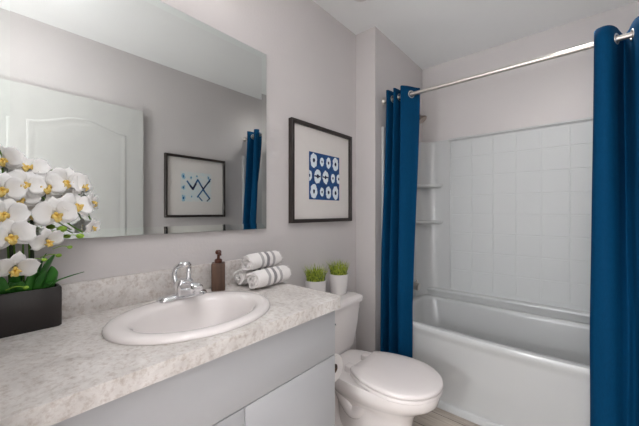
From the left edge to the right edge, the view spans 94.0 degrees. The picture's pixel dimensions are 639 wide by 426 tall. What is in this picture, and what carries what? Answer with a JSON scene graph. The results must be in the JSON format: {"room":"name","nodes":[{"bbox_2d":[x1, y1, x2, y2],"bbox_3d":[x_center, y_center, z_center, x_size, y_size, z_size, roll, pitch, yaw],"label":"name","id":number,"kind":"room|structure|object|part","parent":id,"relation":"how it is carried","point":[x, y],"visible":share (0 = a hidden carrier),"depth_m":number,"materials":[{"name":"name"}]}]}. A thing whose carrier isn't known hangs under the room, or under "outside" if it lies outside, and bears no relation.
{"room":"bathroom","nodes":[
{"label":"bathroom","id":0,"kind":"room"},
{"bbox_2d":[0,0,355,349],"bbox_3d":[-0.399,-0.030,1.452,0.120,2.460,1.917,0,0,41],"label":"wall","id":1,"kind":"structure","parent":0,"point":[311,55],"depth_m":1.58,"materials":[{"name":"paint"}]},
{"bbox_2d":[0,0,265,239],"bbox_3d":[-0.571,-0.352,1.147,0.018,0.868,0.916,0,0,41],"label":"wall mirror","id":2,"kind":"object","parent":1,"relation":"attached to","point":[162,110],"visible":0.87,"depth_m":1.05,"materials":[{"name":"silver mirror"}]},
{"bbox_2d":[59,259,241,318],"bbox_3d":[-0.591,0.272,1.122,0.019,0.105,0.924,0,0,41],"label":"backsplash","id":3,"kind":"structure","parent":1,"relation":"attached to","point":[79,298],"depth_m":1.02,"materials":[{"name":"stone"}]},
{"bbox_2d":[289,117,351,222],"bbox_3d":[0.028,-0.226,1.831,0.029,0.574,0.568,0,0,41],"label":"framed print","id":4,"kind":"object","parent":1,"relation":"attached to","point":[320,158],"visible":1,"depth_m":1.79,"materials":[{"name":"paper"}]},
{"bbox_2d":[356,27,421,352],"bbox_3d":[0.539,-0.030,2.420,0.276,2.460,0.815,0,0,41],"label":"wall","id":5,"kind":"structure","parent":0,"point":[381,66],"depth_m":2.08,"materials":[{"name":"paint"}]},
{"bbox_2d":[419,115,426,123],"bbox_3d":[0.755,-0.747,2.335,0.166,0.118,0.074,0,0,37],"label":"shower","id":6,"kind":"object","parent":5,"relation":"attached to","point":[423,118],"visible":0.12,"depth_m":2.29,"materials":[{"name":"silver metal"}]},
{"bbox_2d":[381,32,631,104],"bbox_3d":[0.967,-0.777,1.655,1.370,0.048,0.048,0,0,41],"label":"shower curtain rod","id":7,"kind":"object","parent":5,"relation":"attached to","point":[627,35],"visible":0.84,"depth_m":1.58,"materials":[{"name":"silver metal"}]},
{"bbox_2d":[380,85,419,357],"bbox_3d":[0.535,0.153,2.003,0.224,1.963,0.207,0,0,41],"label":"shower curtain","id":8,"kind":"object","parent":7,"relation":"hanging from","point":[402,114],"visible":0.94,"depth_m":1.96,"materials":[{"name":"fabric"}]},
{"bbox_2d":[590,16,638,425],"bbox_3d":[1.343,0.153,1.306,0.239,1.963,0.231,0,0,41],"label":"shower curtain","id":9,"kind":"object","parent":7,"relation":"hanging from","point":[614,278],"visible":0.99,"depth_m":1.29,"materials":[{"name":"fabric"}]},
{"bbox_2d":[412,407,479,425],"bbox_3d":[0.195,1.240,0.632,2.150,0.080,4.212,0,0,41],"label":"floor","id":10,"kind":"structure","parent":0,"point":[437,417],"depth_m":1.72,"materials":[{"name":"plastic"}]},
{"bbox_2d":[51,310,334,425],"bbox_3d":[-0.408,0.781,0.952,0.512,0.837,0.901,0,0,41],"label":"vanity cabinet","id":11,"kind":"object","parent":10,"relation":"on","point":[287,377],"visible":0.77,"depth_m":0.85,"materials":[{"name":"grey wood"}]},
{"bbox_2d":[0,259,340,425],"bbox_3d":[-0.404,0.291,0.960,0.514,0.144,0.924,0,0,41],"label":"countertop","id":12,"kind":"structure","parent":11,"relation":"on","point":[53,375],"depth_m":0.72,"materials":[{"name":"stone"}]},
{"bbox_2d":[0,145,99,338],"bbox_3d":[-0.747,0.074,0.814,0.134,0.497,0.257,0,0,41],"label":"potted orchid","id":13,"kind":"object","parent":12,"relation":"on","point":[34,303],"visible":1,"depth_m":0.79,"materials":[{"name":"plant"}]},
{"bbox_3d":[-0.820,0.031,0.772,0.011,0.390,0.041,0,0,-12],"label":"stem","id":14,"kind":"part","parent":13,"relation":"part of","materials":[{"name":"white plant"}]},
{"bbox_3d":[-0.816,-0.142,0.767,0.086,0.066,0.018,-11,6,-29],"label":"flower","id":15,"kind":"part","parent":13,"relation":"part of","materials":[{"name":"white plant"}]},
{"bbox_3d":[-0.786,-0.066,0.739,0.020,0.073,0.095,0,-8,41],"label":"flower","id":16,"kind":"part","parent":13,"relation":"part of","materials":[{"name":"white plant"}]},
{"bbox_3d":[-0.775,-0.004,0.737,0.095,0.073,0.020,17,-16,-37],"label":"flower","id":17,"kind":"part","parent":13,"relation":"part of","materials":[{"name":"white plant"}]},
{"bbox_3d":[-0.763,0.050,0.734,0.020,0.076,0.100,7,16,41],"label":"flower","id":18,"kind":"part","parent":13,"relation":"part of","materials":[{"name":"white plant"}]},
{"bbox_3d":[-0.785,-0.040,0.774,0.095,0.073,0.020,-26,7,-40],"label":"flower","id":19,"kind":"part","parent":13,"relation":"part of","materials":[{"name":"white plant"}]},
{"bbox_3d":[-0.754,0.131,0.740,0.020,0.073,0.095,35,12,30],"label":"flower","id":20,"kind":"part","parent":13,"relation":"part of","materials":[{"name":"white plant"}]},
{"bbox_3d":[-0.766,-0.081,0.780,0.018,0.066,0.086,-13,-29,40],"label":"flower","id":21,"kind":"part","parent":13,"relation":"part of","materials":[{"name":"white plant"}]},
{"bbox_3d":[-0.794,-0.126,0.815,0.095,0.073,0.020,10,-41,-33],"label":"flower","id":22,"kind":"part","parent":13,"relation":"part of","materials":[{"name":"white plant"}]},
{"bbox_3d":[-0.805,0.267,0.808,0.056,0.112,0.157,0,0,41],"label":"pot","id":23,"kind":"part","parent":13,"relation":"part of","materials":[{"name":"black ceramic"}]},
{"bbox_3d":[-0.770,-0.006,0.806,0.095,0.073,0.020,6,-14,-38],"label":"flower","id":24,"kind":"part","parent":13,"relation":"part of","materials":[{"name":"white plant"}]},
{"bbox_3d":[-0.727,0.069,0.795,0.017,0.062,0.082,26,23,14],"label":"flower","id":25,"kind":"part","parent":13,"relation":"part of","materials":[{"name":"white plant"}]},
{"bbox_3d":[-0.751,-0.077,0.812,0.020,0.075,0.098,-7,10,41],"label":"flower","id":26,"kind":"part","parent":13,"relation":"part of","materials":[{"name":"white plant"}]},
{"bbox_3d":[-0.746,0.087,0.837,0.130,0.277,0.020,0,0,-35],"label":"stem","id":27,"kind":"part","parent":13,"relation":"part of","materials":[{"name":"white plant"}]},
{"bbox_3d":[-0.718,-0.005,0.808,0.021,0.080,0.104,6,12,36],"label":"flower","id":28,"kind":"part","parent":13,"relation":"part of","materials":[{"name":"white plant"}]},
{"bbox_3d":[-0.746,-0.046,0.858,0.019,0.070,0.090,-27,16,19],"label":"flower","id":29,"kind":"part","parent":13,"relation":"part of","materials":[{"name":"white plant"}]},
{"bbox_3d":[-0.744,0.050,0.858,0.138,0.351,0.012,0,0,-39],"label":"stem","id":30,"kind":"part","parent":13,"relation":"part of","materials":[{"name":"white plant"}]},
{"bbox_3d":[-0.725,-0.095,0.856,0.020,0.075,0.098,0,-12,31],"label":"flower","id":31,"kind":"part","parent":13,"relation":"part of","materials":[{"name":"white plant"}]},
{"bbox_3d":[-0.700,-0.026,0.859,0.019,0.070,0.090,-16,-16,20],"label":"flower","id":32,"kind":"part","parent":13,"relation":"part of","materials":[{"name":"white plant"}]},
{"bbox_3d":[-0.713,-0.086,0.887,0.018,0.066,0.086,-10,11,-4],"label":"flower","id":33,"kind":"part","parent":13,"relation":"part of","materials":[{"name":"white plant"}]},
{"bbox_3d":[-0.686,0.040,0.902,0.012,0.043,0.056,15,5,1],"label":"flower","id":34,"kind":"part","parent":13,"relation":"part of","materials":[{"name":"white plant"}]},
{"bbox_3d":[-0.695,-0.037,0.911,0.015,0.056,0.072,0,-15,-19],"label":"flower","id":35,"kind":"part","parent":13,"relation":"part of","materials":[{"name":"white plant"}]},
{"bbox_2d":[102,291,269,345],"bbox_3d":[-0.389,0.379,0.946,0.402,0.146,0.494,0,0,41],"label":"sink","id":36,"kind":"object","parent":12,"relation":"in","point":[208,314],"visible":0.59,"depth_m":0.97,"materials":[{"name":"ceramic"}]},
{"bbox_2d":[156,261,206,302],"bbox_3d":[-0.460,0.242,1.047,0.142,0.130,0.176,0,0,41],"label":"faucet","id":37,"kind":"object","parent":36,"relation":"on","point":[183,288],"visible":1,"depth_m":1.04,"materials":[{"name":"silver metal"}]},
{"bbox_3d":[-0.488,0.218,1.071,0.054,0.081,0.070,0,0,41],"label":"lever handle","id":38,"kind":"part","parent":37,"relation":"part of","materials":[{"name":"silver metal"}]},
{"bbox_3d":[-0.494,0.298,1.076,0.052,0.017,0.176,0,0,41],"label":"plate","id":39,"kind":"part","parent":37,"relation":"part of","materials":[{"name":"silver metal"}]},
{"bbox_3d":[-0.445,0.262,1.034,0.104,0.043,0.048,0,0,41],"label":"spout","id":40,"kind":"part","parent":37,"relation":"part of","materials":[{"name":"silver metal"}]},
{"bbox_2d":[211,250,224,290],"bbox_3d":[-0.419,0.240,1.233,0.054,0.164,0.068,0,0,-17],"label":"soap dispenser","id":41,"kind":"object","parent":12,"relation":"on","point":[217,267],"visible":1,"depth_m":1.22,"materials":[{"name":"brown plastic"}]},
{"bbox_2d":[232,266,274,284],"bbox_3d":[-0.295,0.282,1.363,0.083,0.075,0.197,0,0,37],"label":"rolled towel","id":42,"kind":"object","parent":12,"relation":"on","point":[239,276],"visible":0.26,"depth_m":1.29,"materials":[{"name":"white fabric"}]},
{"bbox_2d":[246,265,290,288],"bbox_3d":[-0.216,0.279,1.301,0.089,0.081,0.214,0,0,38],"label":"rolled towel","id":43,"kind":"object","parent":12,"relation":"on","point":[261,278],"visible":1,"depth_m":1.25,"materials":[{"name":"white fabric"}]},
{"bbox_2d":[242,251,282,269],"bbox_3d":[-0.254,0.214,1.335,0.083,0.075,0.205,0,0,37],"label":"rolled towel","id":44,"kind":"object","parent":43,"relation":"on","point":[254,261],"visible":1,"depth_m":1.28,"materials":[{"name":"white fabric"}]},
{"bbox_3d":[-0.375,0.818,0.653,0.019,0.544,0.488,0,0,41],"label":"cabinet door","id":45,"kind":"part","parent":11,"relation":"part of","materials":[{"name":"grey wood"}]},
{"bbox_3d":[-0.080,0.818,0.994,0.019,0.544,0.408,0,0,41],"label":"cabinet door","id":46,"kind":"part","parent":11,"relation":"part of","materials":[{"name":"grey wood"}]},
{"bbox_2d":[327,291,443,425],"bbox_3d":[0.247,0.845,1.528,0.739,0.708,0.456,0,0,41],"label":"toilet","id":47,"kind":"object","parent":10,"relation":"on","point":[376,388],"visible":0.8,"depth_m":1.41,"materials":[{"name":"ceramic"}]},
{"bbox_2d":[302,263,328,291],"bbox_3d":[-0.022,0.385,1.636,0.172,0.210,0.180,0,0,-37],"label":"potted grass","id":48,"kind":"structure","parent":47,"relation":"on","point":[315,279],"depth_m":1.60,"materials":[{"name":"plant"}]},
{"bbox_2d":[305,279,325,291],"bbox_3d":[-0.022,0.431,1.637,0.121,0.120,0.121,0,0,-37],"label":"pot","id":49,"kind":"object","parent":48,"relation":"attached to","point":[316,284],"depth_m":1.59,"materials":[{"name":"white ceramic"}]},
{"bbox_2d":[328,260,348,294],"bbox_3d":[0.104,0.387,1.807,0.162,0.207,0.172,0,0,-41],"label":"potted grass","id":50,"kind":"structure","parent":47,"relation":"on","point":[338,277],"depth_m":1.76,"materials":[{"name":"plant"}]},
{"bbox_2d":[329,273,347,294],"bbox_3d":[0.115,0.431,1.803,0.121,0.120,0.121,0,0,-41],"label":"pot","id":51,"kind":"object","parent":50,"relation":"attached to","point":[338,281],"depth_m":1.76,"materials":[{"name":"white ceramic"}]},
{"bbox_3d":[0.049,0.511,1.699,0.216,0.040,0.456,0,0,41],"label":"tank lid","id":52,"kind":"part","parent":47,"relation":"part of","materials":[{"name":"ceramic"}]},
{"bbox_3d":[0.047,0.669,1.701,0.194,0.274,0.424,0,0,41],"label":"tank","id":53,"kind":"part","parent":47,"relation":"part of","materials":[{"name":"ceramic"}]},
{"bbox_3d":[0.374,0.792,1.418,0.400,0.020,0.356,0,0,41],"label":"seat","id":54,"kind":"part","parent":47,"relation":"part of","materials":[{"name":"plastic"}]},
{"bbox_3d":[0.374,0.766,1.418,0.403,0.024,0.360,0,0,41],"label":"lid","id":55,"kind":"part","parent":47,"relation":"part of","materials":[{"name":"plastic"}]},
{"bbox_2d":[413,295,589,425],"bbox_3d":[1.174,0.956,1.895,1.365,0.487,0.774,0,0,41],"label":"bathtub","id":56,"kind":"object","parent":10,"relation":"on","point":[497,366],"visible":0.54,"depth_m":1.72,"materials":[{"name":"ceramic"}]},
{"bbox_2d":[313,0,638,69],"bbox_3d":[0.195,-1.300,0.632,2.150,0.080,4.212,0,0,41],"label":"ceiling","id":57,"kind":"structure","parent":0,"point":[430,33],"depth_m":1.94,"materials":[{"name":"paint"}]},
{"bbox_2d":[422,1,638,141],"bbox_3d":[1.409,-0.030,2.287,1.767,2.460,0.120,0,0,41],"label":"wall","id":58,"kind":"structure","parent":0,"point":[559,89],"depth_m":2.16,"materials":[{"name":"paint"}]},
{"bbox_2d":[381,117,592,323],"bbox_3d":[1.189,0.050,1.912,1.369,1.320,0.732,0,0,41],"label":"tub surround","id":59,"kind":"object","parent":58,"relation":"attached to","point":[503,218],"visible":0.8,"depth_m":2.18,"materials":[{"name":"tile"}]},
{"bbox_3d":[0.676,0.057,2.353,0.017,1.306,0.730,0,0,41],"label":"panel","id":60,"kind":"part","parent":59,"relation":"part of","materials":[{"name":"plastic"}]},
{"bbox_2d":[413,279,420,290],"bbox_3d":[0.727,0.564,2.325,0.109,0.085,0.062,0,0,41],"label":"tub spout","id":61,"kind":"object","parent":59,"relation":"attached to","point":[416,286],"visible":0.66,"depth_m":2.29,"materials":[{"name":"silver metal"}]},
{"bbox_2d":[416,221,442,223],"bbox_3d":[0.917,0.089,2.493,0.184,0.030,0.186,0,0,41],"label":"shelf","id":62,"kind":"object","parent":59,"relation":"attached to","point":[417,222],"depth_m":2.48,"materials":[{"name":"plastic"}]},
{"bbox_2d":[417,184,442,187],"bbox_3d":[0.917,-0.217,2.493,0.184,0.030,0.186,0,0,41],"label":"shelf","id":63,"kind":"object","parent":59,"relation":"attached to","point":[418,185],"depth_m":2.48,"materials":[{"name":"plastic"}]},
{"bbox_3d":[1.423,0.054,2.183,1.331,1.312,0.016,0,0,41],"label":"panel","id":64,"kind":"part","parent":59,"relation":"part of","materials":[{"name":"tile"}]},
{"bbox_3d":[-0.003,0.635,1.248,0.146,0.039,0.076,0,0,41],"label":"toilet paper holder","id":65,"kind":"object","parent":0,"visible":0},
{"bbox_2d":[334,353,342,381],"bbox_3d":[0.026,0.648,1.263,0.100,0.113,0.113,0,0,41],"label":"toilet paper roll","id":66,"kind":"object","parent":65,"relation":"hanging from","point":[338,359],"visible":0.18,"depth_m":1.25,"materials":[{"name":"paper"}]}
]}

